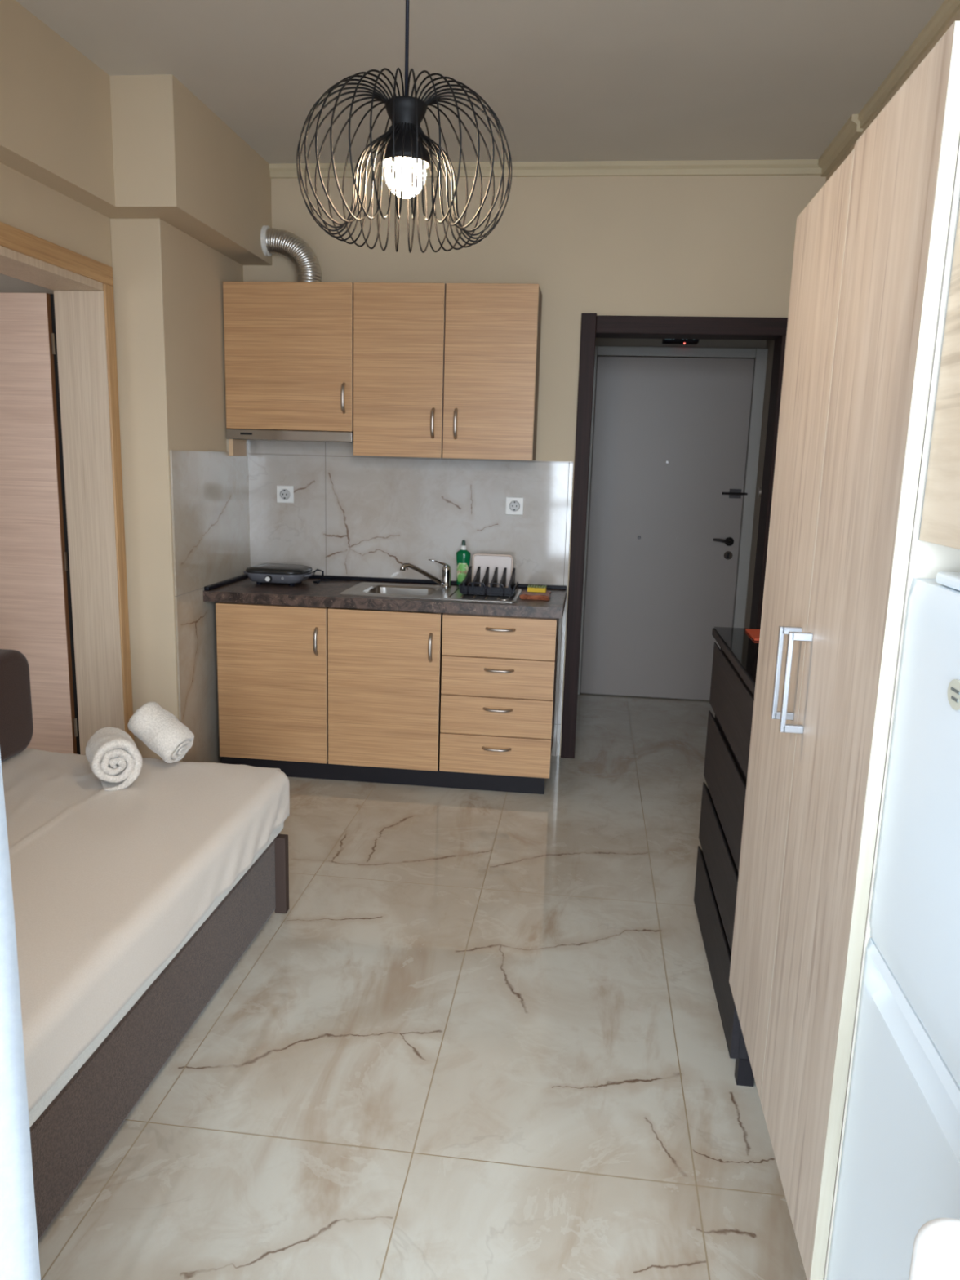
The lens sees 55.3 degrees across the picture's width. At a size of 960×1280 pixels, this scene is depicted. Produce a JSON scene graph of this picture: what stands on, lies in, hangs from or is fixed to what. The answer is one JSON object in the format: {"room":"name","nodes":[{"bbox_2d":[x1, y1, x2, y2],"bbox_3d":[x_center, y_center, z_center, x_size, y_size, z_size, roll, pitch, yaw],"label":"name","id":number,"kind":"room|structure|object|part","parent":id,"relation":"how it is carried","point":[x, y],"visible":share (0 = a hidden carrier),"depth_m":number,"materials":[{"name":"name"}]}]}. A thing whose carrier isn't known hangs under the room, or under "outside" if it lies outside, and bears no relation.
{"room":"studio apartment","nodes":[
{"label":"studio apartment","id":0,"kind":"room"},
{"bbox_2d":[0,648,33,761],"bbox_3d":[-1.583,0.264,2.668,0.100,0.347,0.815,3,11,6],"label":"headboard","id":1,"kind":"object","parent":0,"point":[16,726],"visible":1,"depth_m":2.95,"materials":[{"name":"brown fabric"}]},
{"bbox_2d":[0,273,53,293],"bbox_3d":[-2.598,-0.695,4.037,1.910,2.600,0.100,3,11,6],"label":"wall","id":2,"kind":"structure","parent":0,"point":[7,283],"depth_m":3.75,"materials":[{"name":"paint"}]},
{"bbox_2d":[0,162,113,286],"bbox_3d":[-1.722,-0.476,2.534,0.190,2.798,4.300,3,11,6],"label":"wall","id":3,"kind":"structure","parent":0,"point":[27,205],"depth_m":3.21,"materials":[{"name":"beige paint"}]},
{"bbox_2d":[0,292,80,755],"bbox_3d":[-2.075,-0.370,3.833,0.768,2.050,0.040,3,11,6],"label":"door","id":4,"kind":"structure","parent":3,"relation":"in","point":[36,615],"depth_m":3.76,"materials":[{"name":"brown wood"}]},
{"bbox_2d":[0,245,102,290],"bbox_3d":[-1.610,-1.296,3.167,0.206,0.030,0.809,3,11,6],"label":"trim","id":5,"kind":"structure","parent":3,"relation":"attached to","point":[13,264],"depth_m":3.27,"materials":[{"name":"brown wood"}]},
{"bbox_2d":[0,222,113,286],"bbox_3d":[-1.505,-1.340,3.151,0.015,0.072,0.930,3,11,6],"label":"trim","id":6,"kind":"structure","parent":3,"relation":"attached to","point":[11,237],"depth_m":3.21,"materials":[{"name":"brown wood"}]},
{"bbox_2d":[53,290,124,755],"bbox_3d":[-1.639,-0.267,3.372,0.206,2.070,0.873,3,11,6],"label":"trim","id":7,"kind":"structure","parent":3,"relation":"attached to","point":[79,315],"depth_m":3.72,"materials":[{"name":"brown wood"}]},
{"bbox_2d":[102,283,133,741],"bbox_3d":[-1.536,-0.276,3.361,0.015,2.098,0.930,3,11,6],"label":"trim","id":8,"kind":"structure","parent":3,"relation":"attached to","point":[108,290],"depth_m":3.73,"materials":[{"name":"brown wood"}]},
{"bbox_2d":[110,217,243,761],"bbox_3d":[-1.326,-0.571,4.224,0.205,2.355,0.875,3,11,6],"label":"wall column","id":9,"kind":"structure","parent":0,"point":[168,297],"depth_m":3.80,"materials":[{"name":"beige paint"}]},
{"bbox_2d":[169,438,250,763],"bbox_3d":[-1.232,-0.168,4.293,0.008,1.545,0.854,3,11,6],"label":"tiled wall","id":10,"kind":"structure","parent":9,"relation":"attached to","point":[210,490],"depth_m":4.13,"materials":[{"name":"tile"}]},
{"bbox_2d":[38,692,807,1279],"bbox_3d":[-1.073,0.837,3.518,5.410,0.120,5.920,3,11,6],"label":"floor","id":11,"kind":"structure","parent":0,"point":[479,1034],"depth_m":2.24,"materials":[{"name":"tile"}]},
{"bbox_2d":[29,834,288,1241],"bbox_3d":[-1.226,0.914,2.116,0.980,0.262,1.920,3,11,6],"label":"frame","id":12,"kind":"object","parent":11,"relation":"on","point":[69,1135],"visible":0.42,"depth_m":2.09,"materials":[{"name":"brown wood"}]},
{"bbox_2d":[28,823,283,1127],"bbox_3d":[-1.228,0.706,2.104,0.956,0.146,1.935,3,11,6],"label":"mattress","id":13,"kind":"object","parent":12,"relation":"on","point":[65,1077],"visible":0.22,"depth_m":1.93,"materials":[{"name":"white fabric"}]},
{"bbox_2d":[1,747,289,1112],"bbox_3d":[-1.211,0.643,2.138,0.978,0.185,1.974,3,11,6],"label":"sheet","id":14,"kind":"object","parent":13,"relation":"on","point":[107,886],"visible":0.88,"depth_m":2.28,"materials":[{"name":"beige fabric"}]},
{"bbox_2d":[85,727,142,791],"bbox_3d":[-1.121,0.359,2.802,0.149,0.161,0.186,-5,13,-29],"label":"rolled towel","id":15,"kind":"object","parent":14,"relation":"on","point":[112,754],"visible":1,"depth_m":2.74,"materials":[{"name":"white fabric"}]},
{"bbox_2d":[127,702,194,763],"bbox_3d":[-1.038,0.303,2.982,0.215,0.202,0.135,5,12,19],"label":"rolled towel","id":16,"kind":"object","parent":14,"relation":"on","point":[160,730],"visible":1,"depth_m":2.93,"materials":[{"name":"white fabric"}]},
{"bbox_3d":[-0.645,0.760,2.981,0.038,0.262,0.035,3,11,6],"label":"corner post","id":17,"kind":"part","parent":12,"relation":"part of","materials":[{"name":"brown wood"}]},
{"bbox_2d":[215,601,328,763],"bbox_3d":[-0.916,0.150,4.433,0.511,0.724,0.600,3,11,6],"label":"base cabinet","id":18,"kind":"object","parent":11,"relation":"on","point":[273,660],"visible":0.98,"depth_m":4.17,"materials":[{"name":"brown wood"}]},
{"bbox_3d":[-0.732,0.008,4.094,0.017,0.130,0.036,3,11,6],"label":"handle","id":19,"kind":"part","parent":18,"relation":"part of","materials":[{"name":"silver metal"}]},
{"bbox_2d":[203,573,566,618],"bbox_3d":[-0.409,-0.221,4.316,1.610,0.065,0.589,3,11,6],"label":"countertop","id":20,"kind":"structure","parent":18,"relation":"on","point":[240,588],"depth_m":4.08,"materials":[{"name":"brown stone"}]},
{"bbox_2d":[243,563,350,586],"bbox_3d":[-0.885,-0.314,4.418,0.496,0.088,0.276,1,11,-3],"label":"grill","id":21,"kind":"object","parent":20,"relation":"on","point":[277,573],"visible":1,"depth_m":4.32,"materials":[{"name":"grey plastic"}]},
{"bbox_3d":[-0.964,-0.345,4.410,0.288,0.028,0.248,3,11,6],"label":"lid","id":22,"kind":"part","parent":21,"relation":"part of","materials":[{"name":"black metal"}]},
{"bbox_3d":[-0.817,-0.314,4.398,0.033,0.015,0.111,3,11,6],"label":"handle","id":23,"kind":"part","parent":21,"relation":"part of","materials":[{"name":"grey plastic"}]},
{"bbox_3d":[-0.742,-0.321,4.510,0.074,0.070,0.217,12,15,42],"label":"power cord","id":24,"kind":"part","parent":21,"relation":"part of","materials":[{"name":"black plastic"}]},
{"bbox_2d":[400,559,451,587],"bbox_3d":[-0.261,-0.317,4.381,0.280,0.139,0.052,-5,13,-30],"label":"mixer tap","id":25,"kind":"object","parent":20,"relation":"on","point":[445,582],"visible":1,"depth_m":4.41,"materials":[{"name":"silver metal"}]},
{"bbox_3d":[-0.272,-0.311,4.367,0.245,0.118,0.026,-6,13,-33],"label":"spout","id":26,"kind":"part","parent":25,"relation":"part of","materials":[{"name":"silver metal"}]},
{"bbox_3d":[-0.197,-0.367,4.405,0.105,0.046,0.028,-5,13,-31],"label":"lever","id":27,"kind":"part","parent":25,"relation":"part of","materials":[{"name":"silver metal"}]},
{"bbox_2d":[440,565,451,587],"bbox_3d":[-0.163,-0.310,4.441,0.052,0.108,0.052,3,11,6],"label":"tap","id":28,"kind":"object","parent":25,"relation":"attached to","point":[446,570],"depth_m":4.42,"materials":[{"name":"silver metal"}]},
{"bbox_2d":[339,582,521,613],"bbox_3d":[-0.217,-0.167,4.296,0.796,0.128,0.430,3,11,6],"label":"sink","id":29,"kind":"object","parent":20,"relation":"in","point":[362,588],"visible":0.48,"depth_m":4.28,"materials":[{"name":"metal"}]},
{"bbox_2d":[458,565,518,596],"bbox_3d":[0.043,-0.275,4.282,0.260,0.105,0.249,3,11,6],"label":"dish rack","id":30,"kind":"object","parent":29,"relation":"on","point":[465,588],"visible":1,"depth_m":4.20,"materials":[{"name":"black plastic"}]},
{"bbox_2d":[471,553,513,587],"bbox_3d":[0.060,-0.335,4.446,0.199,0.162,0.018,3,11,6],"label":"cutting board","id":31,"kind":"object","parent":30,"relation":"in","point":[492,561],"visible":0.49,"depth_m":4.44,"materials":[{"name":"white plastic"}]},
{"bbox_2d":[456,540,471,585],"bbox_3d":[-0.082,-0.376,4.479,0.072,0.222,0.050,3,11,6],"label":"soap bottle","id":32,"kind":"object","parent":20,"relation":"on","point":[463,556],"visible":0.95,"depth_m":4.46,"materials":[{"name":"green plastic"}]},
{"bbox_2d":[519,590,551,599],"bbox_3d":[0.256,-0.207,4.225,0.138,0.023,0.176,3,11,6],"label":"folded cloth","id":33,"kind":"object","parent":20,"relation":"on","point":[525,594],"visible":0.94,"depth_m":4.15,"materials":[{"name":"orange fabric"}]},
{"bbox_2d":[527,584,546,592],"bbox_3d":[0.264,-0.239,4.237,0.090,0.031,0.057,3,11,6],"label":"sponge","id":34,"kind":"object","parent":33,"relation":"on","point":[535,588],"visible":1,"depth_m":4.21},
{"bbox_2d":[221,756,544,794],"bbox_3d":[-0.459,0.614,4.213,1.509,0.085,0.015,3,11,6],"label":"plinth","id":35,"kind":"object","parent":11,"relation":"on","point":[535,785],"visible":0.86,"depth_m":4.20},
{"bbox_2d":[327,607,443,771],"bbox_3d":[-0.402,0.176,4.375,0.508,0.724,0.600,3,11,6],"label":"base cabinet","id":36,"kind":"object","parent":11,"relation":"on","point":[384,667],"visible":0.98,"depth_m":4.11,"materials":[{"name":"brown wood"}]},
{"bbox_3d":[-0.218,0.035,4.035,0.017,0.132,0.036,3,11,6],"label":"handle","id":37,"kind":"part","parent":36,"relation":"part of","materials":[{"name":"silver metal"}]},
{"bbox_2d":[439,613,559,777],"bbox_3d":[0.105,0.202,4.316,0.500,0.722,0.602,3,11,6],"label":"base cabinet","id":38,"kind":"object","parent":11,"relation":"on","point":[499,673],"visible":1,"depth_m":4.05,"materials":[{"name":"brown wood"}]},
{"bbox_3d":[0.066,0.517,4.117,0.497,0.178,0.018,3,11,6],"label":"drawer","id":39,"kind":"part","parent":38,"relation":"part of","materials":[{"name":"brown wood"}]},
{"bbox_3d":[0.072,0.488,4.086,0.134,0.012,0.039,3,11,6],"label":"handle","id":40,"kind":"part","parent":38,"relation":"part of","materials":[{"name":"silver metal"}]},
{"bbox_3d":[0.071,0.341,4.082,0.497,0.174,0.018,3,11,6],"label":"drawer","id":41,"kind":"part","parent":38,"relation":"part of","materials":[{"name":"brown wood"}]},
{"bbox_3d":[0.077,0.310,4.051,0.134,0.012,0.039,3,11,6],"label":"handle","id":42,"kind":"part","parent":38,"relation":"part of","materials":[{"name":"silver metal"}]},
{"bbox_3d":[0.076,0.166,4.048,0.497,0.174,0.018,3,11,6],"label":"drawer","id":43,"kind":"part","parent":38,"relation":"part of","materials":[{"name":"brown wood"}]},
{"bbox_3d":[0.083,0.135,4.017,0.134,0.012,0.039,3,11,6],"label":"handle","id":44,"kind":"part","parent":38,"relation":"part of","materials":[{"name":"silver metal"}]},
{"bbox_3d":[0.082,-0.012,4.013,0.497,0.180,0.018,3,11,6],"label":"drawer","id":45,"kind":"part","parent":38,"relation":"part of","materials":[{"name":"brown wood"}]},
{"bbox_3d":[0.088,-0.044,3.982,0.134,0.012,0.039,3,11,6],"label":"handle","id":46,"kind":"part","parent":38,"relation":"part of","materials":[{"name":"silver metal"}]},
{"bbox_2d":[693,626,759,1086],"bbox_3d":[0.931,0.532,2.502,0.552,0.984,0.825,3,11,6],"label":"dresser","id":47,"kind":"object","parent":11,"relation":"on","point":[734,668],"visible":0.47,"depth_m":2.48,"materials":[{"name":"grey wood"}]},
{"bbox_3d":[0.665,0.839,2.594,0.019,0.192,0.819,3,11,6],"label":"drawer","id":48,"kind":"part","parent":47,"relation":"part of","materials":[{"name":"grey wood"}]},
{"bbox_3d":[0.671,0.625,2.552,0.019,0.190,0.819,3,11,6],"label":"drawer","id":49,"kind":"part","parent":47,"relation":"part of","materials":[{"name":"grey wood"}]},
{"bbox_3d":[0.677,0.404,2.508,0.019,0.213,0.819,3,11,6],"label":"drawer","id":50,"kind":"part","parent":47,"relation":"part of","materials":[{"name":"grey wood"}]},
{"bbox_3d":[0.684,0.179,2.464,0.019,0.192,0.819,3,11,6],"label":"drawer","id":51,"kind":"part","parent":47,"relation":"part of","materials":[{"name":"grey wood"}]},
{"bbox_3d":[0.645,1.043,2.233,0.040,0.070,0.036,3,11,6],"label":"leg","id":52,"kind":"part","parent":47,"relation":"part of","materials":[{"name":"black wood"}]},
{"bbox_2d":[745,628,759,640],"bbox_3d":[0.851,-0.014,2.696,0.113,0.006,0.160,3,11,6],"label":"booklet","id":53,"kind":"object","parent":47,"relation":"on","point":[754,633],"visible":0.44,"depth_m":2.71,"materials":[{"name":"paper"}]},
{"bbox_2d":[728,21,959,1279],"bbox_3d":[0.818,0.204,1.595,0.600,1.971,0.822,3,11,6],"label":"wardrobe","id":54,"kind":"object","parent":11,"relation":"on","point":[873,254],"visible":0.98,"depth_m":1.38,"materials":[{"name":"beige wood"}]},
{"bbox_3d":[0.546,0.059,1.635,0.038,0.168,0.012,3,11,6],"label":"handle","id":55,"kind":"part","parent":54,"relation":"part of","materials":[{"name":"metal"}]},
{"bbox_3d":[0.596,0.019,1.797,0.019,1.683,0.412,3,11,6],"label":"door","id":56,"kind":"part","parent":54,"relation":"part of","materials":[{"name":"beige wood"}]},
{"bbox_3d":[0.537,0.073,1.560,0.038,0.174,0.012,3,11,6],"label":"handle","id":57,"kind":"part","parent":54,"relation":"part of","materials":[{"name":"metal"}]},
{"bbox_2d":[826,571,959,1279],"bbox_3d":[0.750,0.637,0.977,0.541,1.356,0.560,3,11,6],"label":"refrigerator","id":58,"kind":"object","parent":11,"relation":"on","point":[900,1172],"visible":0.97,"depth_m":1.08,"materials":[{"name":"white metal"}]},
{"bbox_3d":[0.504,0.845,1.048,0.050,0.788,0.560,3,11,6],"label":"door","id":59,"kind":"part","parent":58,"relation":"part of","materials":[{"name":"white metal"}]},
{"bbox_3d":[0.522,0.215,0.924,0.050,0.488,0.560,3,11,6],"label":"door","id":60,"kind":"part","parent":58,"relation":"part of","materials":[{"name":"white metal"}]},
{"bbox_2d":[908,1217,959,1279],"bbox_3d":[0.462,0.919,0.493,0.425,0.974,0.441,3,11,6],"label":"plastic chair","id":61,"kind":"object","parent":11,"relation":"on","point":[935,1255],"visible":1,"depth_m":0.61,"materials":[{"name":"white plastic"}]},
{"bbox_2d":[15,0,944,164],"bbox_3d":[-0.168,-1.846,2.166,3.217,0.120,4.470,3,11,6],"label":"ceiling","id":62,"kind":"structure","parent":0,"point":[562,80],"depth_m":3.12,"materials":[{"name":"paint"}]},
{"bbox_2d":[0,0,272,265],"bbox_3d":[-1.409,-1.636,2.375,0.349,0.443,4.100,3,11,6],"label":"ceiling beam","id":63,"kind":"structure","parent":62,"relation":"attached to","point":[122,146],"depth_m":3.34,"materials":[{"name":"beige paint"}]},
{"bbox_2d":[296,0,512,253],"bbox_3d":[-0.120,-1.178,1.535,0.372,0.944,0.372,-7,14,-38],"label":"pendant lamp","id":64,"kind":"object","parent":62,"relation":"hanging from","point":[405,159],"visible":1,"depth_m":1.57,"materials":[{"name":"black metal"}]},
{"bbox_3d":[-0.131,-0.810,1.607,0.073,0.066,0.073,3,11,6],"label":"bulb","id":65,"kind":"part","parent":64,"relation":"part of","materials":[{"name":"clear glass"}]},
{"bbox_3d":[-0.118,-1.264,1.518,0.006,0.708,0.006,3,11,6],"label":"cord","id":66,"kind":"part","parent":64,"relation":"part of","materials":[{"name":"black plastic"}]},
{"bbox_2d":[243,174,826,755],"bbox_3d":[0.049,-0.819,4.543,3.217,2.798,0.170,3,11,6],"label":"wall","id":67,"kind":"structure","parent":0,"point":[680,246],"depth_m":4.22,"materials":[{"name":"beige paint"}]},
{"bbox_2d":[222,281,353,456],"bbox_3d":[-0.865,-1.253,4.316,0.604,0.774,0.309,3,11,6],"label":"upper cabinet","id":68,"kind":"object","parent":67,"relation":"attached to","point":[289,345],"visible":0.98,"depth_m":4.18,"materials":[{"name":"brown wood"}]},
{"bbox_2d":[260,225,321,282],"bbox_3d":[-0.874,-1.781,4.275,0.288,0.287,0.133,4,11,14],"label":"ventilation duct","id":69,"kind":"object","parent":68,"relation":"on","point":[287,244],"visible":0.94,"depth_m":4.22,"materials":[{"name":"silver metal"}]},
{"bbox_3d":[-0.623,-1.102,4.175,0.017,0.138,0.036,3,11,6],"label":"handle","id":70,"kind":"part","parent":68,"relation":"part of","materials":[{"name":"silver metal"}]},
{"bbox_2d":[226,428,353,442],"bbox_3d":[-0.870,-0.975,4.383,0.601,0.046,0.283,3,11,6],"label":"extractor hood","id":71,"kind":"object","parent":67,"relation":"attached to","point":[233,433],"visible":0.87,"depth_m":4.25,"materials":[{"name":"metal"}]},
{"bbox_3d":[-1.088,-0.960,4.269,0.057,0.010,0.002,3,11,6],"label":"maker plate","id":72,"kind":"part","parent":71,"relation":"part of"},
{"bbox_2d":[248,439,573,755],"bbox_3d":[-0.378,-0.216,4.620,1.623,1.560,0.008,3,11,6],"label":"tiled wall","id":73,"kind":"structure","parent":67,"relation":"attached to","point":[349,514],"depth_m":4.54,"materials":[{"name":"tile"}]},
{"bbox_2d":[276,484,293,502],"bbox_3d":[-0.975,-0.728,4.581,0.086,0.086,0.020,3,11,6],"label":"wall socket","id":74,"kind":"object","parent":73,"relation":"attached to","point":[285,494],"visible":1,"depth_m":4.58,"materials":[{"name":"white plastic"}]},
{"bbox_2d":[505,497,524,515],"bbox_3d":[0.168,-0.650,4.455,0.086,0.086,0.020,3,11,6],"label":"wall socket","id":75,"kind":"object","parent":73,"relation":"attached to","point":[514,505],"visible":1,"depth_m":4.45,"materials":[{"name":"white plastic"}]},
{"bbox_2d":[353,282,542,460],"bbox_3d":[-0.149,-1.225,4.233,0.826,0.756,0.309,3,11,6],"label":"upper cabinet","id":76,"kind":"object","parent":67,"relation":"attached to","point":[441,370],"visible":1,"depth_m":4.11,"materials":[{"name":"brown wood"}]},
{"bbox_3d":[-0.370,-1.214,4.146,0.409,0.756,0.018,3,11,6],"label":"door","id":77,"kind":"part","parent":76,"relation":"part of","materials":[{"name":"brown wood"}]},
{"bbox_3d":[-0.214,-0.981,4.148,0.017,0.138,0.036,3,11,6],"label":"handle","id":78,"kind":"part","parent":76,"relation":"part of","materials":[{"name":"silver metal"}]},
{"bbox_3d":[-0.111,-0.975,4.136,0.017,0.138,0.036,3,11,6],"label":"handle","id":79,"kind":"part","parent":76,"relation":"part of","materials":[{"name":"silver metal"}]},
{"bbox_3d":[0.044,-1.193,4.099,0.408,0.756,0.018,3,11,6],"label":"door","id":80,"kind":"part","parent":76,"relation":"part of","materials":[{"name":"brown wood"}]},
{"bbox_2d":[268,159,822,177],"bbox_3d":[0.269,-2.136,4.160,2.528,0.055,0.028,3,11,6],"label":"trim","id":81,"kind":"structure","parent":67,"relation":"attached to","point":[797,166],"depth_m":4.12,"materials":[{"name":"paint"}]},
{"bbox_2d":[560,312,596,758],"bbox_3d":[0.475,-0.458,4.454,0.070,2.148,0.035,3,11,6],"label":"trim","id":82,"kind":"structure","parent":67,"relation":"attached to","point":[588,321],"depth_m":4.42,"materials":[{"name":"brown wood"}]},
{"bbox_2d":[595,333,779,340],"bbox_3d":[0.969,-1.440,4.314,0.846,0.024,0.181,3,11,6],"label":"trim","id":83,"kind":"structure","parent":67,"relation":"attached to","point":[597,335],"depth_m":4.33,"materials":[{"name":"brown wood"}]},
{"bbox_2d":[595,315,787,336],"bbox_3d":[1.002,-1.441,4.205,0.930,0.078,0.023,3,11,6],"label":"trim","id":84,"kind":"structure","parent":67,"relation":"attached to","point":[652,325],"depth_m":4.20,"materials":[{"name":"brown wood"}]},
{"bbox_2d":[749,335,786,628],"bbox_3d":[0.939,-0.426,4.513,0.890,2.090,0.181,3,11,6],"label":"trim","id":85,"kind":"structure","parent":67,"relation":"attached to","point":[777,343],"depth_m":4.40,"materials":[{"name":"brown wood"}]},
{"bbox_2d":[580,337,766,681],"bbox_3d":[1.165,-0.876,5.772,1.050,2.500,0.143,3,11,6],"label":"door frame","id":86,"kind":"structure","parent":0,"point":[748,344],"depth_m":5.53,"materials":[{"name":"paint"}]},
{"bbox_2d":[577,346,768,700],"bbox_3d":[1.152,-0.684,5.673,1.035,2.160,0.125,3,11,6],"label":"door","id":87,"kind":"structure","parent":86,"relation":"in","point":[676,431],"depth_m":5.65,"materials":[{"name":"grey paint"}]},
{"bbox_3d":[1.491,-0.602,5.616,0.131,0.054,0.065,3,11,6],"label":"handle","id":88,"kind":"part","parent":87,"relation":"part of","materials":[{"name":"metal"}]},
{"bbox_2d":[662,338,698,344],"bbox_3d":[1.194,-1.820,5.453,0.205,0.125,0.119,3,11,6],"label":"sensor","id":89,"kind":"object","parent":86,"relation":"attached to","point":[664,341],"visible":0.33,"depth_m":5.41,"materials":[{"name":"black plastic"}]},
{"bbox_2d":[744,8,959,628],"bbox_3d":[1.412,-0.466,2.945,0.183,2.798,5.850,3,11,6],"label":"wall","id":90,"kind":"structure","parent":0,"point":[770,344],"depth_m":5.37,"materials":[{"name":"paint"}]},
{"bbox_2d":[757,486,761,497],"bbox_3d":[1.646,-0.870,5.398,0.012,0.060,0.060,3,11,6],"label":"plate","id":91,"kind":"object","parent":90,"relation":"attached to","point":[759,491],"visible":0.92,"depth_m":5.38,"materials":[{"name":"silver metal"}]},
{"bbox_2d":[817,114,862,176],"bbox_3d":[1.469,-2.019,3.761,0.045,0.062,0.560,3,11,6],"label":"trim","id":92,"kind":"structure","parent":90,"relation":"attached to","point":[851,131],"depth_m":3.70,"materials":[{"name":"paint"}]},
{"bbox_2d":[857,0,959,128],"bbox_3d":[1.234,-1.639,1.761,0.022,0.050,3.540,3,11,6],"label":"trim","id":93,"kind":"structure","parent":90,"relation":"attached to","point":[948,8],"depth_m":2.93,"materials":[{"name":"paint"}]},
{"bbox_2d":[918,197,959,549],"bbox_3d":[0.785,-0.347,0.783,0.538,0.587,0.559,3,11,6],"label":"upper cabinet","id":94,"kind":"object","parent":90,"relation":"attached to","point":[940,524],"visible":1,"depth_m":1.06,"materials":[{"name":"beige wood"}]},
{"bbox_3d":[-0.541,-0.017,0.374,3.067,2.798,0.200,3,11,6],"label":"wall","id":95,"kind":"structure","parent":0,"visible":0},
{"bbox_2d":[0,751,40,1279],"bbox_3d":[-0.501,0.165,0.573,2.480,2.327,0.128,3,11,6],"label":"curtain","id":96,"kind":"object","parent":95,"relation":"hanging from","point":[19,1243],"visible":1,"depth_m":0.62,"materials":[{"name":"white fabric"}]}
]}

